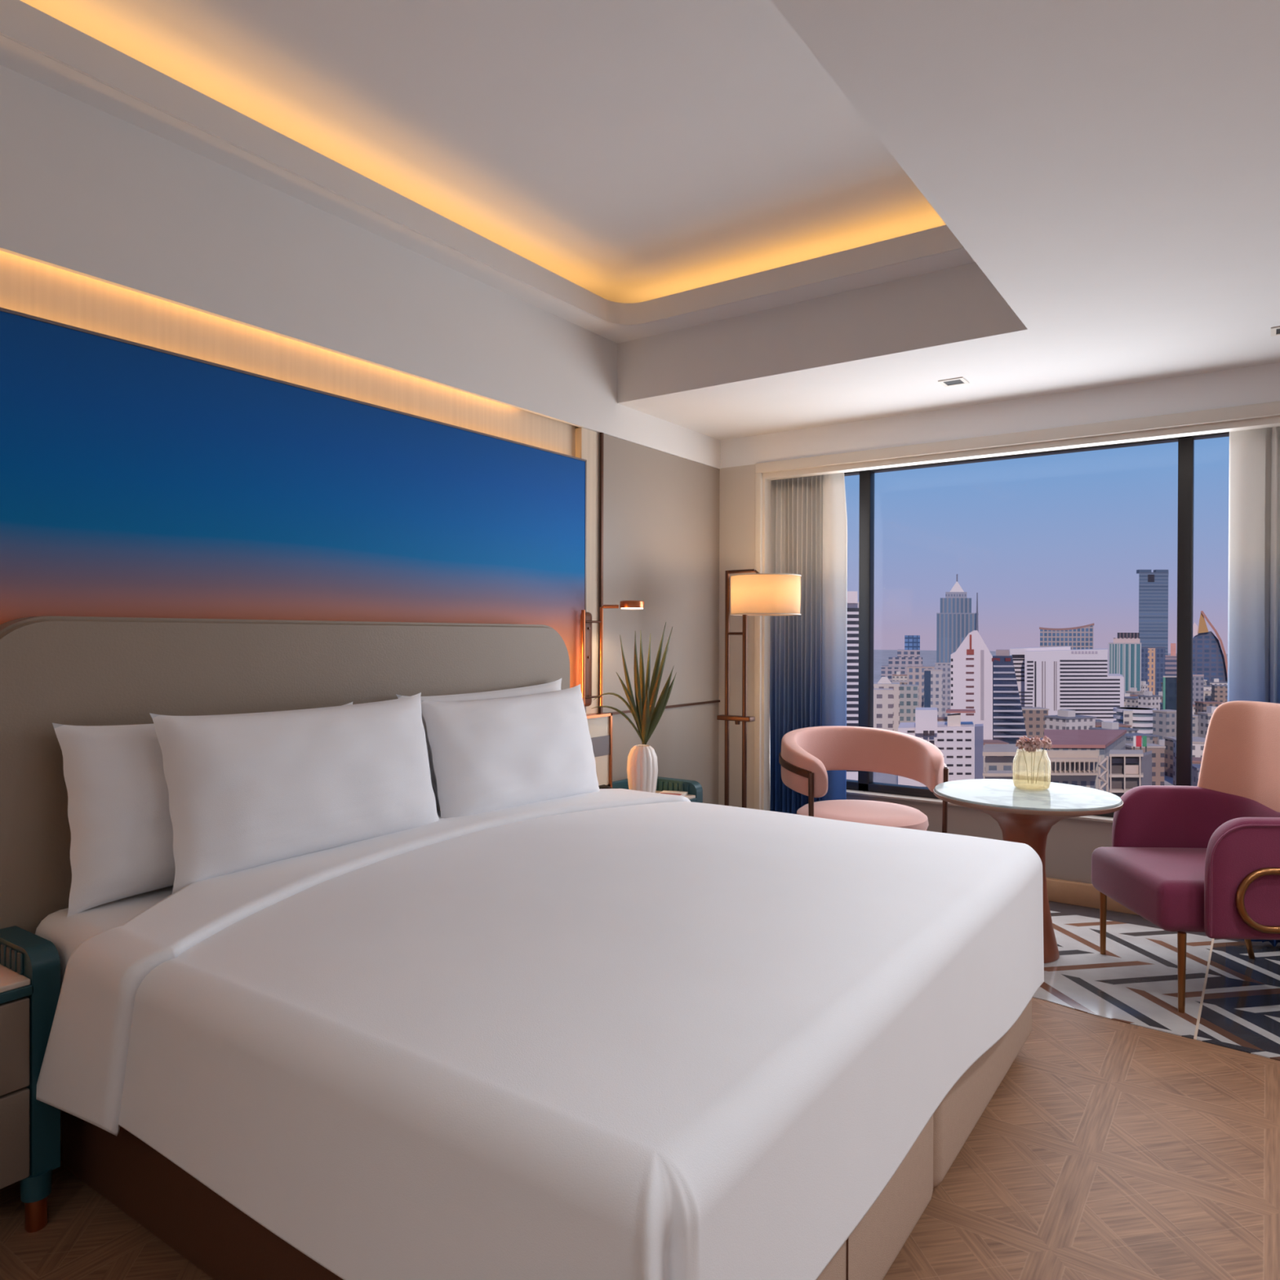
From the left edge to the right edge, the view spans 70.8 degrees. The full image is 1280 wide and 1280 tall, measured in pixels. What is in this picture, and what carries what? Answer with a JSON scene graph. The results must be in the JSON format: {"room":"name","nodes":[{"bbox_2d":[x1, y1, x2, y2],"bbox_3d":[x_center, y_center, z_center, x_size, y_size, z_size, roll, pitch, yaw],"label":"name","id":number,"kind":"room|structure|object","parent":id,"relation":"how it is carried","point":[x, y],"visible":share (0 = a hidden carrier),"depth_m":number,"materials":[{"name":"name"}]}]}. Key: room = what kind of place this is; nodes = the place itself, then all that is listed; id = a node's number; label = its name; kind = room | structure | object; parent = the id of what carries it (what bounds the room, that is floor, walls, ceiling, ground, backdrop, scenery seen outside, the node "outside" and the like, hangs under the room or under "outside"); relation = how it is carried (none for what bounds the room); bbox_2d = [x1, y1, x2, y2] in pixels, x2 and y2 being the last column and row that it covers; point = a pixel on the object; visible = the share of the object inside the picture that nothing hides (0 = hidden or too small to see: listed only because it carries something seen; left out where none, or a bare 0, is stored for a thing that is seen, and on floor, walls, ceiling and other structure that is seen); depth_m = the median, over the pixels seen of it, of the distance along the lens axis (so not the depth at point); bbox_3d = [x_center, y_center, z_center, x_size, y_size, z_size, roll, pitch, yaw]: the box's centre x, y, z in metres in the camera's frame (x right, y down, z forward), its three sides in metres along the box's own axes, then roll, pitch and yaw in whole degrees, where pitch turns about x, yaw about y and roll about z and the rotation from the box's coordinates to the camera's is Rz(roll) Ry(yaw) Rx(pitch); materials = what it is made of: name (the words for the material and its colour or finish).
{"room":"hotel room","nodes":[
{"label":"hotel room","id":0,"kind":"room"},
{"bbox_2d":[0,250,579,457],"bbox_3d":[-1.782,0.073,2.121,0.150,2.420,5.240,0,0,35],"label":"wall","id":1,"kind":"structure","parent":0,"point":[28,286],"depth_m":2.79,"materials":[{"name":"paper"}]},
{"bbox_2d":[0,306,586,712],"bbox_3d":[-1.021,0.084,3.002,0.042,1.793,2.656,0,0,35],"label":"wall mural","id":2,"kind":"object","parent":1,"relation":"attached to","point":[137,480],"visible":0.52,"depth_m":2.73},
{"bbox_2d":[575,427,599,714],"bbox_3d":[-0.251,0.156,4.163,0.047,2.243,0.129,0,0,35],"label":"trim","id":3,"kind":"structure","parent":1,"relation":"attached to","point":[587,442],"depth_m":4.16,"materials":[{"name":"wood"}]},
{"bbox_2d":[586,712,612,787],"bbox_3d":[-0.274,0.559,4.071,0.100,0.437,0.362,0,0,35],"label":"box","id":4,"kind":"object","parent":1,"relation":"attached to","point":[600,724],"visible":0.34,"depth_m":4.14,"materials":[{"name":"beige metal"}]},
{"bbox_2d":[580,600,644,706],"bbox_3d":[-0.147,0.062,4.081,0.334,0.481,0.127,0,0,-2],"label":"wall lamp","id":5,"kind":"object","parent":1,"relation":"attached to","point":[586,621],"visible":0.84,"depth_m":4.07,"materials":[{"name":"brown metal"}]},
{"bbox_2d":[621,607,643,608],"bbox_3d":[-0.036,-0.144,4.090,0.100,0.006,0.100,0,0,35],"label":"diffuser","id":6,"kind":"object","parent":5,"relation":"attached to","point":[621,607],"depth_m":4.05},
{"bbox_2d":[0,64,720,469],"bbox_3d":[-1.412,-1.185,2.596,0.200,0.446,6.250,0,0,35],"label":"ceiling","id":7,"kind":"structure","parent":0,"point":[86,190],"depth_m":2.80,"materials":[{"name":"paint"}]},
{"bbox_2d":[19,0,946,302],"bbox_3d":[-0.850,-1.627,1.794,2.035,0.030,5.580,0,0,35],"label":"ceiling","id":8,"kind":"structure","parent":0,"point":[629,151],"depth_m":2.76,"materials":[{"name":"paint"}]},
{"bbox_2d":[0,0,974,343],"bbox_3d":[-0.851,-1.532,1.784,2.025,0.261,5.560,0,0,35],"label":"ceiling","id":9,"kind":"structure","parent":0,"point":[20,22],"depth_m":3.02,"materials":[{"name":"paint"}]},
{"bbox_2d":[0,901,1279,1279],"bbox_3d":[1.128,1.371,1.107,6.000,0.153,6.900,0,0,35],"label":"floor","id":10,"kind":"structure","parent":0,"point":[1107,1148],"depth_m":2.26,"materials":[{"name":"brown wood"}]},
{"bbox_2d":[0,925,60,1232],"bbox_3d":[-1.599,0.980,1.830,0.355,0.610,0.627,0,0,35],"label":"nightstand","id":11,"kind":"object","parent":10,"relation":"on","point":[30,962],"visible":1,"depth_m":1.95,"materials":[{"name":"teal paint"}]},
{"bbox_2d":[0,616,1031,1279],"bbox_3d":[-0.171,0.615,2.468,1.903,1.342,2.250,0,0,35],"label":"bed","id":12,"kind":"object","parent":10,"relation":"on","point":[64,670],"visible":0.3,"depth_m":2.20,"materials":[{"name":"fabric"}]},
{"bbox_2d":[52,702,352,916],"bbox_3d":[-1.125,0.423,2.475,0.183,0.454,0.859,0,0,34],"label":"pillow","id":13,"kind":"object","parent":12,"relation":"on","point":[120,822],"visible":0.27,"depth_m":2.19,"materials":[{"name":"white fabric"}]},
{"bbox_2d":[149,692,439,893],"bbox_3d":[-0.926,0.398,2.569,0.223,0.451,0.884,0,0,35],"label":"pillow","id":14,"kind":"object","parent":12,"relation":"on","point":[250,790],"visible":0.97,"depth_m":2.42,"materials":[{"name":"white fabric"}]},
{"bbox_2d":[396,678,561,810],"bbox_3d":[-0.536,0.396,3.337,0.168,0.476,0.876,0,0,35],"label":"pillow","id":15,"kind":"object","parent":12,"relation":"on","point":[556,685],"visible":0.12,"depth_m":3.29,"materials":[{"name":"white fabric"}]},
{"bbox_2d":[420,684,599,817],"bbox_3d":[-0.443,0.408,3.279,0.213,0.458,0.866,0,0,35],"label":"pillow","id":16,"kind":"object","parent":12,"relation":"on","point":[486,755],"visible":0.95,"depth_m":3.13,"materials":[{"name":"white fabric"}]},
{"bbox_2d":[35,788,1044,1279],"bbox_3d":[-0.066,0.814,2.443,1.794,0.474,2.235,0,0,35],"label":"duvet","id":17,"kind":"object","parent":12,"relation":"on","point":[605,1033],"visible":0.96,"depth_m":1.61,"materials":[{"name":"white fabric"}]},
{"bbox_2d":[606,776,702,803],"bbox_3d":[-0.012,0.973,4.105,0.355,0.610,0.595,0,0,35],"label":"nightstand","id":18,"kind":"object","parent":10,"relation":"on","point":[695,790],"visible":0.17,"depth_m":4.25,"materials":[{"name":"teal paint"}]},
{"bbox_2d":[598,784,612,788],"bbox_3d":[-0.174,0.687,3.988,0.100,0.076,0.191,0,0,35],"label":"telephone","id":19,"kind":"object","parent":18,"relation":"on","point":[603,786],"visible":0.05,"depth_m":4.02,"materials":[{"name":"black plastic"}]},
{"bbox_2d":[591,622,676,792],"bbox_3d":[-0.020,0.322,4.005,0.403,0.806,0.185,0,0,-20],"label":"potted plant","id":20,"kind":"object","parent":18,"relation":"on","point":[642,765],"visible":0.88,"depth_m":4.01,"materials":[{"name":"green plant"}]},
{"bbox_2d":[658,790,688,796],"bbox_3d":[0.140,0.718,4.159,0.120,0.014,0.180,0,0,18],"label":"booklet","id":21,"kind":"object","parent":18,"relation":"on","point":[665,792],"visible":0.49,"depth_m":4.19,"materials":[{"name":"paper"}]},
{"bbox_2d":[660,792,681,795],"bbox_3d":[0.131,0.712,4.131,0.100,0.002,0.100,0,0,18],"label":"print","id":22,"kind":"object","parent":21,"relation":"on","point":[673,793],"depth_m":4.16},
{"bbox_2d":[716,568,801,808],"bbox_3d":[0.567,0.461,4.506,0.474,1.634,0.352,0,0,25],"label":"floor lamp","id":23,"kind":"object","parent":10,"relation":"on","point":[757,593],"visible":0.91,"depth_m":4.43,"materials":[{"name":"brown metal"}]},
{"bbox_2d":[778,725,948,833],"bbox_3d":[1.062,0.863,4.373,0.784,0.830,0.702,0,0,-3],"label":"tub chair","id":24,"kind":"object","parent":10,"relation":"on","point":[806,755],"visible":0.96,"depth_m":4.40,"materials":[{"name":"fabric"}]},
{"bbox_2d":[933,778,1123,963],"bbox_3d":[1.579,0.955,3.699,0.714,0.656,0.714,0,0,35],"label":"round table","id":25,"kind":"object","parent":10,"relation":"on","point":[1025,813],"visible":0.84,"depth_m":3.60,"materials":[{"name":"white stone"}]},
{"bbox_2d":[1013,735,1053,790],"bbox_3d":[1.659,0.514,3.801,0.157,0.224,0.146,0,0,35],"label":"flowers","id":26,"kind":"object","parent":25,"relation":"on","point":[1031,744],"visible":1,"depth_m":3.79,"materials":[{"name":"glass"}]},
{"bbox_2d":[1091,700,1279,1013],"bbox_3d":[2.147,0.766,3.385,0.655,1.047,0.781,0,0,2],"label":"armchair","id":27,"kind":"object","parent":10,"relation":"on","point":[1205,857],"visible":0.99,"depth_m":3.43,"materials":[{"name":"fabric"}]},
{"bbox_2d":[598,432,719,804],"bbox_3d":[0.054,0.154,4.717,0.194,2.243,1.120,0,0,35],"label":"wall","id":28,"kind":"structure","parent":0,"point":[661,509],"depth_m":4.65,"materials":[{"name":"paint"}]},
{"bbox_2d":[599,432,604,712],"bbox_3d":[-0.181,0.156,4.202,0.011,2.243,0.014,0,0,35],"label":"trim","id":29,"kind":"structure","parent":28,"relation":"attached to","point":[602,434],"depth_m":4.19,"materials":[{"name":"brown metal"}]},
{"bbox_2d":[610,699,719,715],"bbox_3d":[0.136,0.348,4.658,0.008,0.012,1.105,0,0,35],"label":"trim","id":30,"kind":"structure","parent":28,"relation":"attached to","point":[718,700],"depth_m":4.79,"materials":[{"name":"brown metal"}]},
{"bbox_2d":[718,464,755,808],"bbox_3d":[0.489,0.150,5.134,0.430,2.248,0.080,0,0,35],"label":"wall","id":31,"kind":"structure","parent":28,"relation":"in","point":[737,483],"depth_m":5.05,"materials":[{"name":"paint"}]},
{"bbox_2d":[720,362,1279,468],"bbox_3d":[2.756,-1.037,3.549,5.950,0.158,0.080,0,0,35],"label":"wall","id":32,"kind":"structure","parent":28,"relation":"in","point":[1255,384],"depth_m":4.18,"materials":[{"name":"white paint"}]},
{"bbox_2d":[617,262,1008,382],"bbox_3d":[-0.846,-1.439,1.609,1.855,0.444,5.280,0,0,35],"label":"ceiling","id":33,"kind":"structure","parent":0,"point":[964,289],"depth_m":3.71,"materials":[{"name":"paint"}]},
{"bbox_2d":[617,0,1279,439],"bbox_3d":[1.118,-1.159,1.198,5.950,0.100,6.850,0,0,35],"label":"ceiling","id":34,"kind":"structure","parent":0,"point":[1111,168],"depth_m":2.26,"materials":[{"name":"paint"}]},
{"bbox_2d":[937,377,968,386],"bbox_3d":[1.363,-1.122,3.910,0.104,0.008,0.104,0,0,35],"label":"recessed light","id":35,"kind":"object","parent":34,"relation":"in","point":[960,380],"visible":1,"depth_m":3.91,"materials":[{"name":"white plastic"}]},
{"bbox_2d":[1271,326,1279,336],"bbox_3d":[2.325,-1.116,3.227,0.104,0.008,0.104,0,0,35],"label":"recessed light","id":36,"kind":"object","parent":34,"relation":"in","point":[1275,331],"visible":1,"depth_m":3.25,"materials":[{"name":"white plastic"}]},
{"bbox_2d":[753,400,1279,884],"bbox_3d":[2.884,0.064,3.742,5.950,2.450,0.562,0,0,35],"label":"wall","id":37,"kind":"structure","parent":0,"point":[1071,843],"depth_m":4.42,"materials":[{"name":"paint"}]},
{"bbox_2d":[769,472,847,814],"bbox_3d":[0.921,0.174,4.965,0.458,2.175,0.090,0,0,35],"label":"curtain","id":38,"kind":"object","parent":37,"relation":"hanging from","point":[809,517],"visible":0.7,"depth_m":4.94,"materials":[{"name":"fabric"}]},
{"bbox_2d":[761,415,1279,810],"bbox_3d":[2.944,0.191,3.428,5.490,2.200,0.070,0,0,35],"label":"trim","id":39,"kind":"structure","parent":37,"relation":"attached to","point":[1271,421],"depth_m":4.50,"materials":[{"name":"paint"}]},
{"bbox_2d":[844,431,1229,817],"bbox_3d":[3.117,-0.056,3.769,5.600,1.828,0.070,0,0,35],"label":"window","id":40,"kind":"structure","parent":37,"relation":"attached to","point":[865,782],"depth_m":4.33,"materials":[{"name":"black metal"}]},
{"bbox_2d":[1046,877,1137,915],"bbox_3d":[3.101,1.236,3.672,5.500,0.110,0.035,0,0,35],"label":"baseboard","id":41,"kind":"structure","parent":37,"relation":"attached to","point":[1065,891],"depth_m":4.34,"materials":[{"name":"brown wood"}]},
{"bbox_2d":[1227,426,1279,946],"bbox_3d":[3.047,0.189,3.485,1.293,2.175,0.112,0,0,35],"label":"curtain","id":42,"kind":"object","parent":37,"relation":"hanging from","point":[1254,473],"visible":0.46,"depth_m":3.78,"materials":[{"name":"fabric"}]},
{"label":"outside","id":43,"kind":"structure","parent":0,"visible":0},
{"bbox_2d":[1109,749,1151,797],"bbox_3d":[107.186,29.694,197.072,7.530,11.713,24.313,0,0,35],"label":"block","id":44,"kind":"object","parent":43,"point":[1129,769],"visible":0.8,"depth_m":190.00,"materials":[{"name":"white concrete"}]},
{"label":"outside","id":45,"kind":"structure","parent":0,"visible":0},
{"bbox_2d":[1097,755,1108,791],"bbox_3d":[95.350,28.444,185.274,1.852,9.077,2.006,0,0,35],"label":"scaffold","id":46,"kind":"object","parent":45,"point":[1105,759],"visible":0.78,"depth_m":185.28,"materials":[{"name":"beige metal"}]},
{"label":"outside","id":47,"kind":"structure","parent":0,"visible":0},
{"bbox_2d":[873,649,1227,785],"bbox_3d":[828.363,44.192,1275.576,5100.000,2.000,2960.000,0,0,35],"label":"ground","id":48,"kind":"structure","parent":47,"point":[881,657],"depth_m":1561.23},
{"bbox_2d":[846,591,858,780],"bbox_3d":[56.700,16.609,250.749,19.319,59.087,28.806,0,0,35],"label":"apartment tower","id":49,"kind":"structure","parent":48,"relation":"on","point":[852,650],"depth_m":240.01,"materials":[{"name":"white concrete"}]},
{"bbox_2d":[873,688,893,730],"bbox_3d":[89.244,31.997,333.652,9.892,27.641,12.128,0,0,35],"label":"apartment block","id":50,"kind":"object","parent":48,"relation":"on","point":[882,697],"visible":0.56,"depth_m":330.14,"materials":[{"name":"concrete"}]},
{"bbox_2d":[873,676,899,731],"bbox_3d":[105.711,30.754,386.888,14.204,29.668,20.018,0,0,35],"label":"block","id":51,"kind":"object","parent":48,"relation":"on","point":[884,682],"visible":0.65,"depth_m":380.18,"materials":[{"name":"concrete"}]},
{"bbox_2d":[891,680,906,684],"bbox_3d":[177.844,36.141,602.448,17.736,17.072,11.824,0,0,18],"label":"house","id":52,"kind":"structure","parent":48,"relation":"on","point":[901,682],"depth_m":597.95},
{"bbox_2d":[892,671,906,680],"bbox_3d":[200.580,34.310,694.028,11.505,19.909,7.670,0,0,18],"label":"house","id":53,"kind":"structure","parent":48,"relation":"on","point":[898,677],"depth_m":691.10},
{"bbox_2d":[880,635,924,681],"bbox_3d":[244.788,19.659,836.157,41.586,47.988,55.420,0,0,35],"label":"office tower","id":54,"kind":"structure","parent":48,"relation":"on","point":[910,655],"depth_m":825.13,"materials":[{"name":"concrete"}]},
{"bbox_2d":[899,684,918,723],"bbox_3d":[119.449,32.897,404.477,12.092,25.285,15.173,0,0,35],"label":"apartment block","id":55,"kind":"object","parent":48,"relation":"on","point":[908,694],"visible":0.52,"depth_m":400.18,"materials":[{"name":"concrete"}]},
{"bbox_2d":[906,666,934,707],"bbox_3d":[151.586,29.781,485.699,15.474,30.862,19.701,0,0,35],"label":"apartment block","id":56,"kind":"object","parent":48,"relation":"on","point":[915,674],"visible":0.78,"depth_m":480.12,"materials":[{"name":"concrete"}]},
{"bbox_2d":[923,669,942,717],"bbox_3d":[147.760,30.081,453.698,9.849,30.576,12.631,0,0,35],"label":"apartment tower","id":57,"kind":"structure","parent":48,"relation":"on","point":[933,678],"depth_m":450.15,"materials":[{"name":"white concrete"}]},
{"bbox_2d":[897,707,983,786],"bbox_3d":[93.000,33.356,280.364,24.117,25.124,34.904,0,0,35],"label":"building","id":58,"kind":"structure","parent":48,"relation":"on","point":[961,744],"depth_m":269.98,"materials":[{"name":"concrete"}]},
{"bbox_2d":[937,716,946,721],"bbox_3d":[129.300,39.441,383.302,11.333,12.485,7.555,0,0,-22],"label":"house","id":59,"kind":"structure","parent":48,"relation":"on","point":[940,718],"depth_m":379.34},
{"bbox_2d":[935,662,951,716],"bbox_3d":[177.603,29.166,524.372,11.684,31.848,15.146,0,0,35],"label":"apartment block","id":60,"kind":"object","parent":48,"relation":"on","point":[946,667],"visible":0.52,"depth_m":520.15,"materials":[{"name":"concrete"}]},
{"bbox_2d":[936,573,977,662],"bbox_3d":[353.812,-14.911,997.812,50.177,116.110,65.151,0,0,35],"label":"crowned tower","id":61,"kind":"structure","parent":48,"relation":"on","point":[955,620],"depth_m":980.10,"materials":[{"name":"glass"}]},
{"bbox_2d":[951,630,1026,743],"bbox_3d":[137.368,19.884,354.784,27.255,47.164,47.363,0,0,35],"label":"building","id":62,"kind":"structure","parent":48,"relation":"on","point":[983,682],"depth_m":340.04,"materials":[{"name":"white concrete"}]},
{"bbox_2d":[983,739,1008,778],"bbox_3d":[114.146,39.936,300.302,14.153,12.278,9.435,0,0,1],"label":"house","id":63,"kind":"structure","parent":48,"relation":"on","point":[985,741],"depth_m":297.10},
{"bbox_2d":[1021,706,1048,740],"bbox_3d":[164.034,37.300,381.808,14.696,17.005,9.798,0,0,1],"label":"house","id":64,"kind":"structure","parent":48,"relation":"on","point":[1033,717],"depth_m":377.12,"materials":[{"name":"concrete"}]},
{"bbox_2d":[986,729,1126,792],"bbox_3d":[107.954,35.690,230.711,23.130,21.467,62.839,0,0,35],"label":"building","id":65,"kind":"structure","parent":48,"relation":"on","point":[1073,754],"depth_m":215.56,"materials":[{"name":"beige concrete"}]},
{"bbox_2d":[1039,622,1093,649],"bbox_3d":[421.397,13.689,887.935,49.231,60.508,69.973,0,0,35],"label":"tower","id":66,"kind":"structure","parent":48,"relation":"on","point":[1081,637],"depth_m":870.02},
{"bbox_2d":[1009,646,1124,721],"bbox_3d":[214.325,29.372,454.574,53.545,52.085,61.033,0,0,35],"label":"building","id":67,"kind":"structure","parent":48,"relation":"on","point":[1054,678],"depth_m":440.04,"materials":[{"name":"concrete"}]},
{"bbox_2d":[1044,709,1096,729],"bbox_3d":[165.279,36.440,345.978,15.687,19.112,10.458,0,0,-22],"label":"house","id":68,"kind":"structure","parent":48,"relation":"on","point":[1065,719],"depth_m":342.54,"materials":[{"name":"concrete"}]},
{"bbox_2d":[1095,719,1103,722],"bbox_3d":[197.466,40.677,400.841,14.662,10.263,9.775,0,0,18],"label":"house","id":69,"kind":"structure","parent":48,"relation":"on","point":[1096,720],"depth_m":394.79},
{"bbox_2d":[1095,722,1131,728],"bbox_3d":[193.031,40.433,374.232,16.691,11.004,11.128,0,0,1],"label":"house","id":70,"kind":"structure","parent":48,"relation":"on","point":[1097,724],"depth_m":368.93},
{"bbox_2d":[1088,721,1138,733],"bbox_3d":[173.046,38.017,329.016,13.979,16.189,9.320,0,0,-22],"label":"house","id":71,"kind":"structure","parent":48,"relation":"on","point":[1105,725],"depth_m":326.85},
{"bbox_2d":[1108,632,1141,693],"bbox_3d":[352.069,19.832,653.130,22.292,50.267,43.762,0,0,35],"label":"glass tower","id":72,"kind":"structure","parent":48,"relation":"on","point":[1125,651],"depth_m":640.10,"materials":[{"name":"teal glass"}]},
{"bbox_2d":[1124,696,1137,706],"bbox_3d":[293.042,39.537,529.934,17.824,11.786,11.882,0,0,-22],"label":"house","id":73,"kind":"structure","parent":48,"relation":"on","point":[1131,701],"depth_m":524.99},
{"bbox_2d":[1125,687,1143,695],"bbox_3d":[340.306,38.954,619.023,9.557,12.311,6.371,0,0,-22],"label":"house","id":74,"kind":"structure","parent":48,"relation":"on","point":[1133,691],"depth_m":617.24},
{"bbox_2d":[1113,706,1156,734],"bbox_3d":[215.238,37.992,392.281,16.800,15.837,23.922,0,0,35],"label":"block","id":75,"kind":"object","parent":48,"relation":"on","point":[1140,718],"visible":0.52,"depth_m":387.96,"materials":[{"name":"white concrete"}]},
{"bbox_2d":[1125,733,1153,743],"bbox_3d":[169.904,39.407,310.315,10.983,13.587,7.322,0,0,-22],"label":"house","id":76,"kind":"structure","parent":48,"relation":"on","point":[1129,736],"depth_m":308.18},
{"bbox_2d":[1133,735,1146,751],"bbox_3d":[133.485,36.024,240.395,3.034,20.861,2.818,0,0,35],"label":"banner","id":77,"kind":"object","parent":48,"relation":"on","point":[1136,739],"visible":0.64,"depth_m":240.01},
{"bbox_2d":[1141,680,1147,691],"bbox_3d":[377.135,37.852,673.979,12.038,14.168,8.025,0,0,-22],"label":"house","id":78,"kind":"structure","parent":48,"relation":"on","point":[1144,686],"depth_m":669.51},
{"bbox_2d":[1125,743,1165,785],"bbox_3d":[161.535,39.988,289.434,10.784,12.592,7.189,0,0,1],"label":"house","id":79,"kind":"structure","parent":48,"relation":"on","point":[1157,751],"depth_m":285.99,"materials":[{"name":"concrete"}]},
{"bbox_2d":[1137,691,1161,710],"bbox_3d":[288.215,37.244,508.949,10.538,16.564,7.025,0,0,-22],"label":"house","id":80,"kind":"structure","parent":48,"relation":"on","point":[1148,700],"depth_m":506.49,"materials":[{"name":"concrete"}]},
{"bbox_2d":[1139,733,1159,744],"bbox_3d":[190.316,41.350,348.407,16.108,9.427,10.739,0,0,-22],"label":"house","id":81,"kind":"structure","parent":48,"relation":"on","point":[1155,736],"depth_m":346.15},
{"bbox_2d":[1147,648,1155,695],"bbox_3d":[320.774,25.237,564.473,4.678,40.197,12.696,0,0,35],"label":"slim tower","id":82,"kind":"structure","parent":48,"relation":"on","point":[1151,651],"depth_m":560.08,"materials":[{"name":"concrete"}]},
{"bbox_2d":[1136,569,1168,655],"bbox_3d":[636.399,-21.295,1115.541,32.999,129.439,56.963,0,0,35],"label":"tower","id":83,"kind":"structure","parent":48,"relation":"on","point":[1153,586],"depth_m":1099.81,"materials":[{"name":"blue glass"}]},
{"bbox_2d":[1141,646,1165,694],"bbox_3d":[402.943,25.114,706.582,16.679,39.462,25.819,0,0,35],"label":"office block","id":84,"kind":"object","parent":48,"relation":"on","point":[1159,651],"visible":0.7,"depth_m":700.10,"materials":[{"name":"glass"}]},
{"bbox_2d":[1155,691,1162,702],"bbox_3d":[347.249,39.723,593.304,17.530,11.089,11.687,0,0,-22],"label":"house","id":85,"kind":"structure","parent":48,"relation":"on","point":[1160,693],"depth_m":593.01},
{"bbox_2d":[1159,739,1164,768],"bbox_3d":[194.338,41.321,328.262,15.980,9.725,10.653,0,0,-22],"label":"house","id":86,"kind":"structure","parent":48,"relation":"on","point":[1162,742],"depth_m":327.93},
{"bbox_2d":[1152,709,1176,744],"bbox_3d":[214.018,37.297,365.099,9.549,17.508,6.366,0,0,-22],"label":"house","id":87,"kind":"structure","parent":48,"relation":"on","point":[1164,721],"depth_m":362.41,"materials":[{"name":"concrete"}]},
{"bbox_2d":[1162,675,1176,710],"bbox_3d":[279.282,32.312,473.080,7.692,26.750,12.231,0,0,35],"label":"dark office","id":88,"kind":"structure","parent":48,"relation":"on","point":[1169,682],"depth_m":470.14,"materials":[{"name":"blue glass"}]},
{"bbox_2d":[1164,643,1177,675],"bbox_3d":[457.970,23.756,767.620,19.260,41.884,30.393,0,0,35],"label":"office block","id":89,"kind":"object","parent":48,"relation":"on","point":[1171,661],"visible":0.44,"depth_m":760.14,"materials":[{"name":"concrete"}]},
{"bbox_2d":[1164,736,1205,777],"bbox_3d":[184.766,39.676,303.583,11.747,13.214,7.831,0,0,1],"label":"house","id":90,"kind":"structure","parent":48,"relation":"on","point":[1168,740],"depth_m":304.66,"materials":[{"name":"concrete"}]},
{"bbox_2d":[1174,756,1201,764],"bbox_3d":[163.318,40.490,260.325,13.119,11.908,8.746,0,0,18],"label":"house","id":91,"kind":"structure","parent":48,"relation":"on","point":[1194,760],"depth_m":258.12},
{"bbox_2d":[1172,738,1204,785],"bbox_3d":[174.855,39.034,284.182,10.441,14.640,6.961,0,0,18],"label":"house","id":92,"kind":"structure","parent":48,"relation":"on","point":[1197,744],"depth_m":281.35,"materials":[{"name":"concrete"}]},
{"bbox_2d":[1192,715,1198,737],"bbox_3d":[238.540,39.244,387.316,10.692,13.534,7.128,0,0,18],"label":"house","id":93,"kind":"structure","parent":48,"relation":"on","point":[1195,717],"depth_m":384.19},
{"bbox_2d":[1191,764,1200,786],"bbox_3d":[152.571,39.983,236.986,12.534,13.101,8.356,0,0,18],"label":"house","id":94,"kind":"structure","parent":48,"relation":"on","point":[1195,767],"depth_m":237.85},
{"bbox_2d":[1192,674,1204,704],"bbox_3d":[347.724,33.580,563.834,9.363,23.692,14.935,0,0,35],"label":"apartment block","id":95,"kind":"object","parent":48,"relation":"on","point":[1197,679],"visible":0.56,"depth_m":560.22,"materials":[{"name":"concrete"}]},
{"bbox_2d":[1197,706,1217,737],"bbox_3d":[226.793,36.207,355.004,9.924,19.876,6.616,0,0,1],"label":"house","id":96,"kind":"structure","parent":48,"relation":"on","point":[1204,717],"depth_m":354.54,"materials":[{"name":"concrete"}]},
{"bbox_2d":[1203,690,1211,701],"bbox_3d":[372.360,39.329,591.057,10.132,12.063,6.755,0,0,18],"label":"house","id":97,"kind":"structure","parent":48,"relation":"on","point":[1206,694],"depth_m":588.11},
{"bbox_2d":[1203,685,1211,690],"bbox_3d":[399.145,37.646,641.551,13.294,15.064,8.863,0,0,18],"label":"house","id":98,"kind":"structure","parent":48,"relation":"on","point":[1206,687],"depth_m":636.36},
{"bbox_2d":[1194,701,1224,715],"bbox_3d":[290.310,38.670,458.934,10.725,14.255,7.150,0,0,1],"label":"house","id":99,"kind":"structure","parent":48,"relation":"on","point":[1200,706],"depth_m":456.01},
{"bbox_2d":[1192,610,1227,681],"bbox_3d":[503.613,33.553,793.405,30.328,117.804,55.337,0,0,35],"label":"tower","id":100,"kind":"structure","parent":48,"relation":"on","point":[1208,659],"depth_m":780.07,"materials":[{"name":"blue glass"}]},
{"bbox_2d":[1205,678,1227,685],"bbox_3d":[421.771,36.696,656.750,13.284,16.949,8.856,0,0,18],"label":"house","id":101,"kind":"structure","parent":48,"relation":"on","point":[1215,681],"depth_m":654.80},
{"bbox_2d":[1211,684,1227,702],"bbox_3d":[370.047,37.067,572.631,9.998,16.767,6.665,0,0,18],"label":"house","id":102,"kind":"structure","parent":48,"relation":"on","point":[1219,692],"depth_m":570.29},
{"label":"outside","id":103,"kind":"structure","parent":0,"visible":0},
{"bbox_2d":[982,743,1044,781],"bbox_3d":[95.826,33.787,229.839,17.261,12.435,27.864,0,0,35],"label":"block","id":104,"kind":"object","parent":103,"point":[998,757],"visible":0.48,"depth_m":225.03,"materials":[{"name":"beige concrete"}]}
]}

